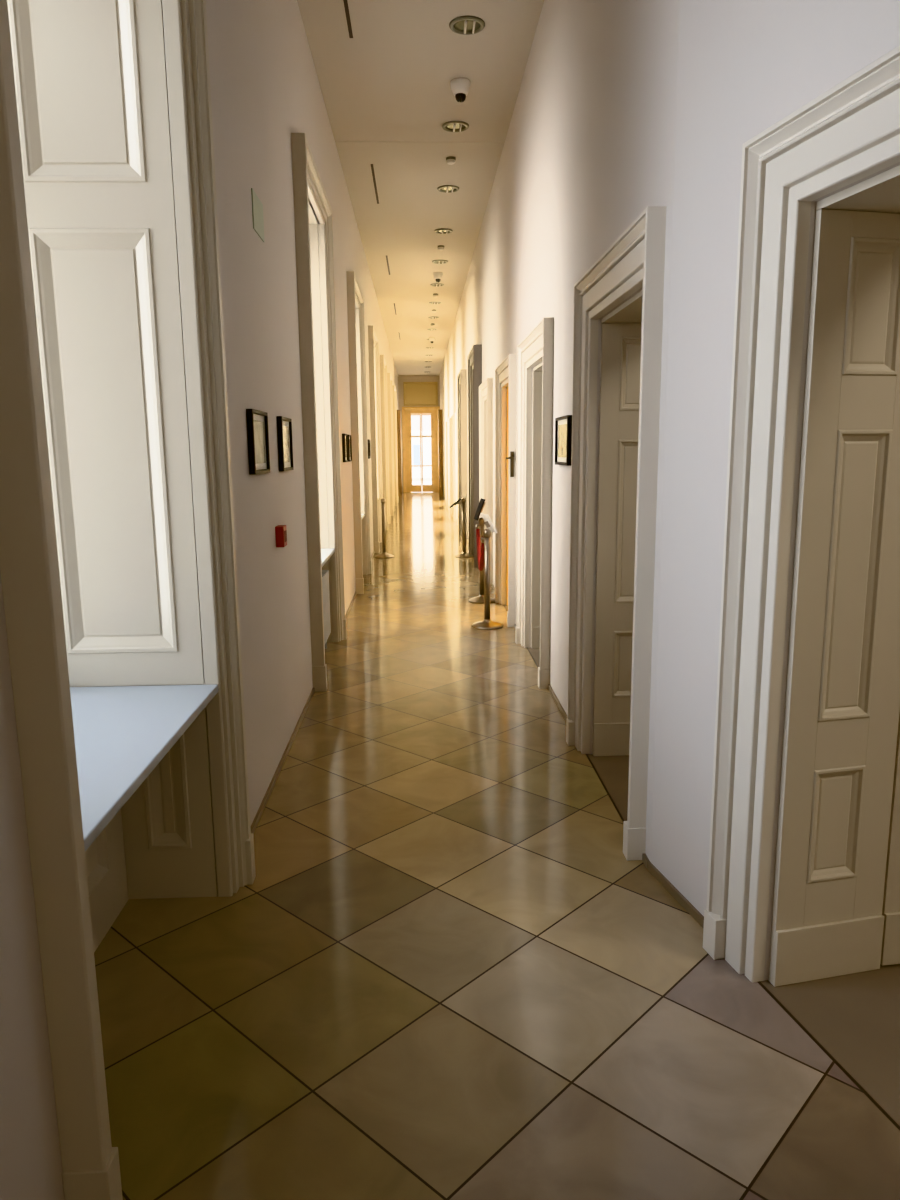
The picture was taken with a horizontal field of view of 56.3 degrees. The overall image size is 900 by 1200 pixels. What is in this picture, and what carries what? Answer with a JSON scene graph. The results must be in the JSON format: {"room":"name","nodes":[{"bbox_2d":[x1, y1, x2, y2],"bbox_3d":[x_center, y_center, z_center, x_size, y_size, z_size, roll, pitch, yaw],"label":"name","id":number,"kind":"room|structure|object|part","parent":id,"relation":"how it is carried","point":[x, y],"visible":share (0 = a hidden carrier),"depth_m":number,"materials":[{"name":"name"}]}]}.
{"room":"museum corridor","nodes":[
{"label":"museum corridor","id":0,"kind":"room"},
{"bbox_2d":[0,0,398,1199],"bbox_3d":[-1.957,-3.604,16.514,1.060,4.800,38.700,-1,10,-2],"label":"wall","id":1,"kind":"structure","parent":0,"point":[265,86],"depth_m":4.12,"materials":[{"name":"white paint"}]},
{"bbox_2d":[0,0,255,1199],"bbox_3d":[-1.216,-0.565,2.303,0.868,3.750,1.632,-1,10,-2],"label":"window","id":2,"kind":"structure","parent":1,"relation":"in","point":[118,568],"depth_m":2.87,"materials":[{"name":"beige paint"}]},
{"bbox_3d":[-1.263,-1.031,2.901,0.660,2.740,0.028,-1,10,-2],"label":"shutter panel","id":3,"kind":"part","parent":2,"relation":"part of","materials":[{"name":"beige paint"}]},
{"bbox_3d":[-1.244,0.874,2.556,0.036,0.829,1.318,-1,10,-2],"label":"apron panel","id":4,"kind":"part","parent":2,"relation":"part of","materials":[{"name":"beige paint"}]},
{"bbox_3d":[-1.241,0.450,2.481,0.800,0.030,1.320,-1,10,-2],"label":"sill","id":5,"kind":"part","parent":2,"relation":"part of","materials":[{"name":"white paint"}]},
{"bbox_2d":[246,409,269,474],"bbox_3d":[-0.931,-0.768,4.097,0.029,0.300,0.400,-1,10,-2],"label":"framed picture","id":6,"kind":"object","parent":1,"relation":"attached to","point":[257,421],"visible":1,"depth_m":4.06,"materials":[{"name":"black paint"}]},
{"bbox_2d":[254,420,265,463],"bbox_3d":[-0.930,-0.768,4.097,0.001,0.204,0.304,-1,10,-2],"label":"print","id":7,"kind":"object","parent":6,"relation":"attached to","point":[259,426],"depth_m":4.12},
{"bbox_2d":[251,188,264,241],"bbox_3d":[-0.966,-1.932,4.236,0.006,0.185,0.280,-1,10,-2],"label":"wall plate","id":8,"kind":"object","parent":1,"relation":"attached to","point":[257,206],"visible":1,"depth_m":4.21,"materials":[{"name":"beige plastic"}]},
{"bbox_2d":[275,525,286,546],"bbox_3d":[-0.938,-0.355,4.678,0.051,0.115,0.110,-1,10,-2],"label":"fire alarm","id":9,"kind":"object","parent":1,"relation":"attached to","point":[280,530],"visible":1,"depth_m":4.63,"materials":[{"name":"red plastic"}]},
{"bbox_2d":[277,416,293,470],"bbox_3d":[-0.962,-0.911,4.919,0.029,0.305,0.370,-1,10,-2],"label":"framed picture","id":10,"kind":"object","parent":1,"relation":"attached to","point":[284,425],"visible":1,"depth_m":4.88,"materials":[{"name":"black paint"}]},
{"bbox_2d":[283,426,289,462],"bbox_3d":[-0.961,-0.911,4.919,0.001,0.209,0.274,-1,10,-2],"label":"print","id":11,"kind":"object","parent":10,"relation":"attached to","point":[286,441],"depth_m":4.95},
{"bbox_2d":[251,552,373,833],"bbox_3d":[-1.393,-1.239,16.800,0.013,0.032,38.400,-1,10,-2],"label":"baseboard","id":12,"kind":"structure","parent":1,"relation":"attached to","point":[280,765],"depth_m":4.69,"materials":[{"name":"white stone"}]},
{"bbox_2d":[291,133,346,691],"bbox_3d":[-1.381,-1.330,6.638,0.868,3.750,1.782,-1,10,-2],"label":"window","id":13,"kind":"structure","parent":1,"relation":"in","point":[313,217],"depth_m":7.04,"materials":[{"name":"beige paint"}]},
{"bbox_3d":[-1.430,-1.809,7.310,0.660,2.740,0.028,-1,10,-2],"label":"shutter panel","id":14,"kind":"part","parent":13,"relation":"part of","materials":[{"name":"beige paint"}]},
{"bbox_3d":[-1.405,-0.315,6.816,0.800,0.030,1.470,-1,10,-2],"label":"sill","id":15,"kind":"part","parent":13,"relation":"part of","materials":[{"name":"white paint"}]},
{"bbox_2d":[342,433,347,461],"bbox_3d":[-1.114,-1.614,8.935,0.029,0.295,0.330,-1,10,-2],"label":"framed picture","id":16,"kind":"object","parent":1,"relation":"attached to","point":[344,436],"visible":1,"depth_m":8.80,"materials":[{"name":"black paint"}]},
{"bbox_2d":[347,435,351,461],"bbox_3d":[-1.134,-1.710,9.476,0.029,0.295,0.330,-1,10,-2],"label":"framed picture","id":17,"kind":"object","parent":1,"relation":"attached to","point":[348,436],"visible":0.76,"depth_m":9.50,"materials":[{"name":"black paint"}]},
{"bbox_2d":[346,271,371,593],"bbox_3d":[-1.539,-2.068,10.821,0.868,3.750,1.782,-1,10,-2],"label":"window","id":18,"kind":"structure","parent":1,"relation":"in","point":[355,300],"depth_m":10.26,"materials":[{"name":"beige paint"}]},
{"bbox_2d":[368,439,370,458],"bbox_3d":[-1.276,-2.372,13.226,0.029,0.295,0.350,-1,10,-2],"label":"framed picture","id":19,"kind":"object","parent":1,"relation":"attached to","point":[369,455],"visible":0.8,"depth_m":13.18,"materials":[{"name":"black paint"}]},
{"bbox_2d":[368,325,381,552],"bbox_3d":[-1.696,-2.801,14.973,0.868,3.750,1.782,-1,10,-2],"label":"window","id":20,"kind":"structure","parent":1,"relation":"in","point":[373,346],"depth_m":14.34,"materials":[{"name":"beige paint"}]},
{"bbox_2d":[380,355,390,529],"bbox_3d":[-1.853,-3.534,19.126,0.868,3.750,1.782,-1,10,-2],"label":"window","id":21,"kind":"structure","parent":1,"relation":"in","point":[383,365],"depth_m":18.43,"materials":[{"name":"beige paint"}]},
{"bbox_2d":[387,373,394,515],"bbox_3d":[-2.010,-4.267,23.279,0.868,3.750,1.782,-1,10,-2],"label":"window","id":22,"kind":"structure","parent":1,"relation":"in","point":[389,378],"depth_m":22.59,"materials":[{"name":"beige paint"}]},
{"bbox_2d":[392,385,398,505],"bbox_3d":[-2.168,-5.000,27.432,0.868,3.750,1.782,-1,10,-2],"label":"window","id":23,"kind":"structure","parent":1,"relation":"in","point":[393,386],"depth_m":26.76,"materials":[{"name":"beige paint"}]},
{"bbox_2d":[398,376,439,492],"bbox_3d":[-1.283,-6.961,35.457,1.720,4.800,0.300,-1,10,-2],"label":"wall","id":24,"kind":"structure","parent":0,"point":[401,379],"depth_m":34.96,"materials":[{"name":"white paint"}]},
{"bbox_2d":[397,410,442,496],"bbox_3d":[-1.138,-5.557,31.961,1.720,3.250,0.320,-1,10,-2],"label":"door","id":25,"kind":"structure","parent":24,"relation":"in","point":[440,429],"depth_m":31.81,"materials":[{"name":"brown wood"}]},
{"bbox_2d":[402,382,439,492],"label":"door","id":26,"kind":"structure","parent":24,"relation":"in","point":[415,393],"depth_m":35.32,"materials":[{"name":"brown wood"}]},
{"bbox_3d":[-1.223,-8.573,35.007,1.420,0.970,0.030,-1,10,-2],"label":"overdoor panel","id":27,"kind":"part","parent":26,"relation":"part of","materials":[{"name":"beige wood"}]},
{"bbox_3d":[-1.206,-6.277,35.550,1.320,3.420,0.080,-1,10,-2],"label":"frame","id":28,"kind":"part","parent":26,"relation":"part of","materials":[{"name":"brown wood"}]},
{"bbox_2d":[297,0,543,375],"bbox_3d":[1.018,-6.048,16.043,7.050,0.120,39.000,-1,10,-2],"label":"ceiling","id":29,"kind":"structure","parent":0,"point":[388,96],"depth_m":8.17,"materials":[{"name":"white paint"}]},
{"bbox_2d":[342,0,353,38],"bbox_3d":[-0.719,-4.129,5.646,0.040,0.010,1.490,-1,10,-2],"label":"ceiling vent","id":30,"kind":"object","parent":29,"relation":"in","point":[345,2],"visible":1,"depth_m":6.08,"materials":[{"name":"black metal"}]},
{"bbox_2d":[370,164,379,203],"bbox_3d":[-0.880,-4.881,9.907,0.040,0.010,1.490,-1,10,-2],"label":"ceiling vent","id":31,"kind":"object","parent":29,"relation":"in","point":[371,165],"visible":1,"depth_m":9.82,"materials":[{"name":"grey metal"}]},
{"bbox_2d":[385,255,390,274],"bbox_3d":[-1.042,-5.637,14.188,0.040,0.010,1.490,-1,10,-2],"label":"ceiling vent","id":32,"kind":"object","parent":29,"relation":"in","point":[387,260],"visible":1,"depth_m":14.16,"materials":[{"name":"grey metal"}]},
{"bbox_2d":[430,283,443,286],"bbox_3d":[-0.239,-5.927,15.844,0.266,0.024,0.266,-1,10,-2],"label":"recessed light","id":33,"kind":"object","parent":29,"relation":"in","point":[433,284],"visible":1,"depth_m":15.81,"materials":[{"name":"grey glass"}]},
{"bbox_2d":[433,272,442,282],"bbox_3d":[-0.210,-5.682,14.831,0.172,0.162,0.172,-1,10,-2],"label":"security camera","id":34,"kind":"object","parent":29,"relation":"attached to","point":[437,275],"visible":1,"depth_m":14.77,"materials":[{"name":"white plastic"}]},
{"bbox_2d":[432,260,447,263],"bbox_3d":[-0.166,-5.586,13.915,0.266,0.024,0.266,-1,10,-2],"label":"recessed light","id":35,"kind":"object","parent":29,"relation":"in","point":[433,261],"visible":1,"depth_m":13.90,"materials":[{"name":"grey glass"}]},
{"bbox_2d":[438,245,444,249],"bbox_3d":[-0.137,-5.386,12.874,0.108,0.056,0.108,-1,10,-2],"label":"smoke detector","id":36,"kind":"object","parent":29,"relation":"attached to","point":[440,247],"visible":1,"depth_m":12.84,"materials":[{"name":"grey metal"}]},
{"bbox_2d":[434,228,452,233],"bbox_3d":[-0.093,-5.246,11.986,0.266,0.024,0.266,-1,10,-2],"label":"recessed light","id":37,"kind":"object","parent":29,"relation":"in","point":[442,230],"visible":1,"depth_m":11.98,"materials":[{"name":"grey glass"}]},
{"bbox_2d":[437,185,458,192],"bbox_3d":[-0.020,-4.905,10.057,0.266,0.024,0.266,-1,10,-2],"label":"recessed light","id":38,"kind":"object","parent":29,"relation":"in","point":[445,188],"visible":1,"depth_m":10.04,"materials":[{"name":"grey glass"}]},
{"bbox_2d":[446,156,455,164],"bbox_3d":[0.009,-4.705,9.017,0.108,0.056,0.108,-1,10,-2],"label":"smoke detector","id":39,"kind":"object","parent":29,"relation":"attached to","point":[450,160],"visible":1,"depth_m":8.98,"materials":[{"name":"white plastic"}]},
{"bbox_2d":[442,121,468,131],"bbox_3d":[0.053,-4.565,8.128,0.266,0.024,0.266,-1,10,-2],"label":"recessed light","id":40,"kind":"object","parent":29,"relation":"in","point":[451,126],"visible":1,"depth_m":8.12,"materials":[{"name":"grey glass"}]},
{"bbox_2d":[450,78,470,102],"bbox_3d":[0.090,-4.330,7.171,0.172,0.162,0.172,-1,10,-2],"label":"security camera","id":41,"kind":"object","parent":29,"relation":"attached to","point":[460,87],"visible":1,"depth_m":7.12,"materials":[{"name":"white plastic"}]},
{"bbox_2d":[449,16,484,34],"bbox_3d":[0.126,-4.224,6.199,0.266,0.024,0.266,-1,10,-2],"label":"recessed light","id":42,"kind":"object","parent":29,"relation":"in","point":[462,25],"visible":1,"depth_m":6.19,"materials":[{"name":"grey metal"}]},
{"bbox_2d":[94,492,899,1199],"bbox_3d":[1.059,-1.230,17.047,7.050,0.120,38.700,-1,10,-2],"label":"floor","id":43,"kind":"structure","parent":0,"point":[444,970],"depth_m":2.67,"materials":[{"name":"tile"}]},
{"bbox_2d":[322,570,330,648],"bbox_3d":[-1.092,0.176,6.894,0.095,0.690,1.312,-1,10,-2],"label":"wall panel","id":44,"kind":"object","parent":43,"relation":"on","point":[325,573],"visible":0.1,"depth_m":7.22,"materials":[{"name":"white paint"}]},
{"bbox_2d":[375,498,393,557],"bbox_3d":[-1.089,-1.189,13.823,0.316,0.964,0.316,-1,10,-2],"label":"stanchion","id":45,"kind":"object","parent":43,"relation":"on","point":[384,554],"visible":1,"depth_m":13.80,"materials":[{"name":"metal"}]},
{"bbox_2d":[455,498,473,557],"bbox_3d":[0.229,-1.192,13.770,0.316,0.964,0.316,-1,10,-2],"label":"stanchion","id":46,"kind":"object","parent":43,"relation":"on","point":[463,554],"visible":0.99,"depth_m":13.75,"materials":[{"name":"metal"}]},
{"bbox_2d":[449,498,461,507],"bbox_3d":[0.086,-1.578,13.697,0.204,0.163,0.240,-1,10,-2],"label":"sign panel","id":47,"kind":"object","parent":46,"relation":"attached to","point":[458,501],"visible":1,"depth_m":13.66,"materials":[{"name":"metal"}]},
{"bbox_2d":[468,517,494,602],"bbox_3d":[0.365,-0.463,9.636,0.316,0.964,0.316,-1,10,-2],"label":"stanchion","id":48,"kind":"object","parent":43,"relation":"on","point":[479,599],"visible":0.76,"depth_m":9.64,"materials":[{"name":"metal"}]},
{"bbox_2d":[474,498,485,519],"bbox_3d":[0.343,-1.029,9.536,0.116,0.238,0.220,-2,10,-8],"label":"sign panel","id":49,"kind":"object","parent":48,"relation":"attached to","point":[482,502],"visible":1,"depth_m":9.50,"materials":[{"name":"metal"}]},
{"bbox_2d":[471,529,502,629],"bbox_3d":[0.364,-0.213,8.227,0.316,0.964,0.316,-1,10,-2],"label":"stanchion","id":50,"kind":"object","parent":43,"relation":"on","point":[487,624],"visible":1,"depth_m":8.21,"materials":[{"name":"metal"}]},
{"bbox_2d":[476,524,483,570],"bbox_3d":[0.323,-0.530,8.896,0.050,0.439,1.370,-1,10,-1],"label":"rope","id":51,"kind":"object","parent":50,"relation":"hanging from","point":[480,548],"visible":0.94,"depth_m":9.14,"materials":[{"name":"red fabric"}]},
{"bbox_2d":[481,513,497,532],"bbox_3d":[0.379,-0.745,8.156,0.105,0.182,0.240,-3,10,-14],"label":"sign panel","id":52,"kind":"object","parent":50,"relation":"attached to","point":[488,522],"visible":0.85,"depth_m":8.12,"materials":[{"name":"paper"}]},
{"bbox_2d":[439,0,679,859],"bbox_3d":[0.402,-4.130,19.355,0.430,4.800,33.100,-1,10,-2],"label":"wall","id":53,"kind":"structure","parent":0,"point":[589,145],"depth_m":5.17,"materials":[{"name":"white paint"}]},
{"bbox_2d":[445,422,447,507],"bbox_3d":[0.115,-4.248,26.386,0.508,2.590,1.434,-1,10,-2],"label":"door","id":54,"kind":"structure","parent":53,"relation":"in","point":[446,434],"depth_m":25.89,"materials":[{"name":"paint"}]},
{"bbox_2d":[447,418,451,513],"bbox_3d":[0.211,-3.796,23.827,0.508,2.590,1.434,-1,10,-2],"label":"door","id":55,"kind":"structure","parent":53,"relation":"in","point":[449,419],"depth_m":24.25,"materials":[{"name":"paint"}]},
{"bbox_2d":[451,414,455,520],"bbox_3d":[0.306,-3.354,21.318,0.508,2.590,1.434,-1,10,-2],"label":"door","id":56,"kind":"structure","parent":53,"relation":"in","point":[453,488],"depth_m":21.67,"materials":[{"name":"paint"}]},
{"bbox_2d":[455,411,457,524],"bbox_3d":[0.400,-2.919,18.858,0.508,2.590,1.434,-1,10,-2],"label":"door","id":57,"kind":"structure","parent":53,"relation":"in","point":[456,434],"depth_m":19.45,"materials":[{"name":"paint"}]},
{"bbox_2d":[457,369,467,540],"bbox_3d":[0.484,-2.829,16.590,0.600,3.200,1.440,-1,10,-2],"label":"door","id":58,"kind":"structure","parent":53,"relation":"in","point":[462,375],"depth_m":15.97,"materials":[{"name":"grey paint"}]},
{"bbox_2d":[467,344,481,566],"bbox_3d":[0.620,-2.199,13.018,0.600,3.200,1.540,-1,10,-2],"label":"door","id":59,"kind":"structure","parent":53,"relation":"in","point":[474,358],"depth_m":13.31,"materials":[{"name":"grey paint"}]},
{"bbox_2d":[479,378,492,585],"bbox_3d":[0.688,-1.575,11.241,0.508,2.590,1.414,-1,10,-2],"label":"door","id":60,"kind":"structure","parent":53,"relation":"in","point":[486,388],"depth_m":10.76,"materials":[{"name":"paint"}]},
{"bbox_2d":[495,354,516,626],"bbox_3d":[0.771,-1.131,8.728,0.532,2.590,1.480,-1,10,-2],"label":"door","id":61,"kind":"structure","parent":53,"relation":"in","point":[506,372],"depth_m":9.05,"materials":[{"name":"paint"}]},
{"bbox_3d":[0.569,-1.285,7.972,0.080,0.240,0.061,-1,10,-2],"label":"door handle","id":62,"kind":"part","parent":61,"relation":"part of","materials":[{"name":"metal"}]},
{"bbox_2d":[515,317,553,688],"bbox_3d":[0.862,-0.765,6.650,0.508,2.590,1.524,-1,10,-2],"label":"door","id":63,"kind":"structure","parent":53,"relation":"in","point":[537,346],"depth_m":7.06,"materials":[{"name":"paint"}]},
{"bbox_2d":[443,496,649,867],"bbox_3d":[0.209,-1.753,19.615,0.013,0.032,32.800,-1,10,-2],"label":"baseboard","id":64,"kind":"structure","parent":53,"relation":"attached to","point":[645,859],"depth_m":5.59,"materials":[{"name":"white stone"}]},
{"bbox_2d":[555,415,571,465],"bbox_3d":[0.713,-1.003,5.307,0.029,0.300,0.460,-1,10,-2],"label":"framed picture","id":65,"kind":"object","parent":53,"relation":"attached to","point":[563,425],"visible":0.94,"depth_m":5.28,"materials":[{"name":"black paint"}]},
{"bbox_2d":[558,424,566,456],"bbox_3d":[0.712,-1.003,5.307,0.001,0.204,0.364,-1,10,-2],"label":"print","id":66,"kind":"object","parent":65,"relation":"attached to","point":[562,428],"depth_m":5.32},
{"bbox_2d":[566,206,665,860],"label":"door","id":67,"kind":"structure","parent":53,"relation":"in","point":[631,334],"depth_m":4.46,"materials":[{"name":"paint"}]},
{"bbox_2d":[650,0,899,980],"bbox_3d":[1.661,-0.784,0.373,0.430,4.800,5.705,-3,10,-13],"label":"wall","id":68,"kind":"structure","parent":0,"point":[744,66],"depth_m":2.86,"materials":[{"name":"white paint"}]},
{"bbox_2d":[647,862,703,928],"bbox_3d":[1.468,1.574,0.739,0.013,0.032,5.705,-3,10,-13],"label":"baseboard","id":69,"kind":"structure","parent":68,"relation":"attached to","point":[651,868],"depth_m":3.24,"materials":[{"name":"brown stone"}]},
{"bbox_2d":[503,605,899,1129],"bbox_3d":[0.528,-0.724,13.900,0.910,0.011,32.419,-1,10,-4],"label":"trim","id":70,"kind":"structure","parent":68,"relation":"attached to","point":[880,1108],"depth_m":2.47,"materials":[{"name":"wood"}]},
{"bbox_2d":[703,45,899,986],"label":"door","id":71,"kind":"structure","parent":68,"relation":"in","point":[836,912],"depth_m":2.54,"materials":[{"name":"paint"}]},
{"label":"outside","id":72,"kind":"structure","parent":0,"visible":0},
{"bbox_2d":[411,430,431,484],"bbox_3d":[-2.349,-8.029,63.376,28.400,9.200,4.300,-1,10,-2],"label":"building","id":73,"kind":"structure","parent":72,"point":[416,477],"depth_m":61.04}
]}

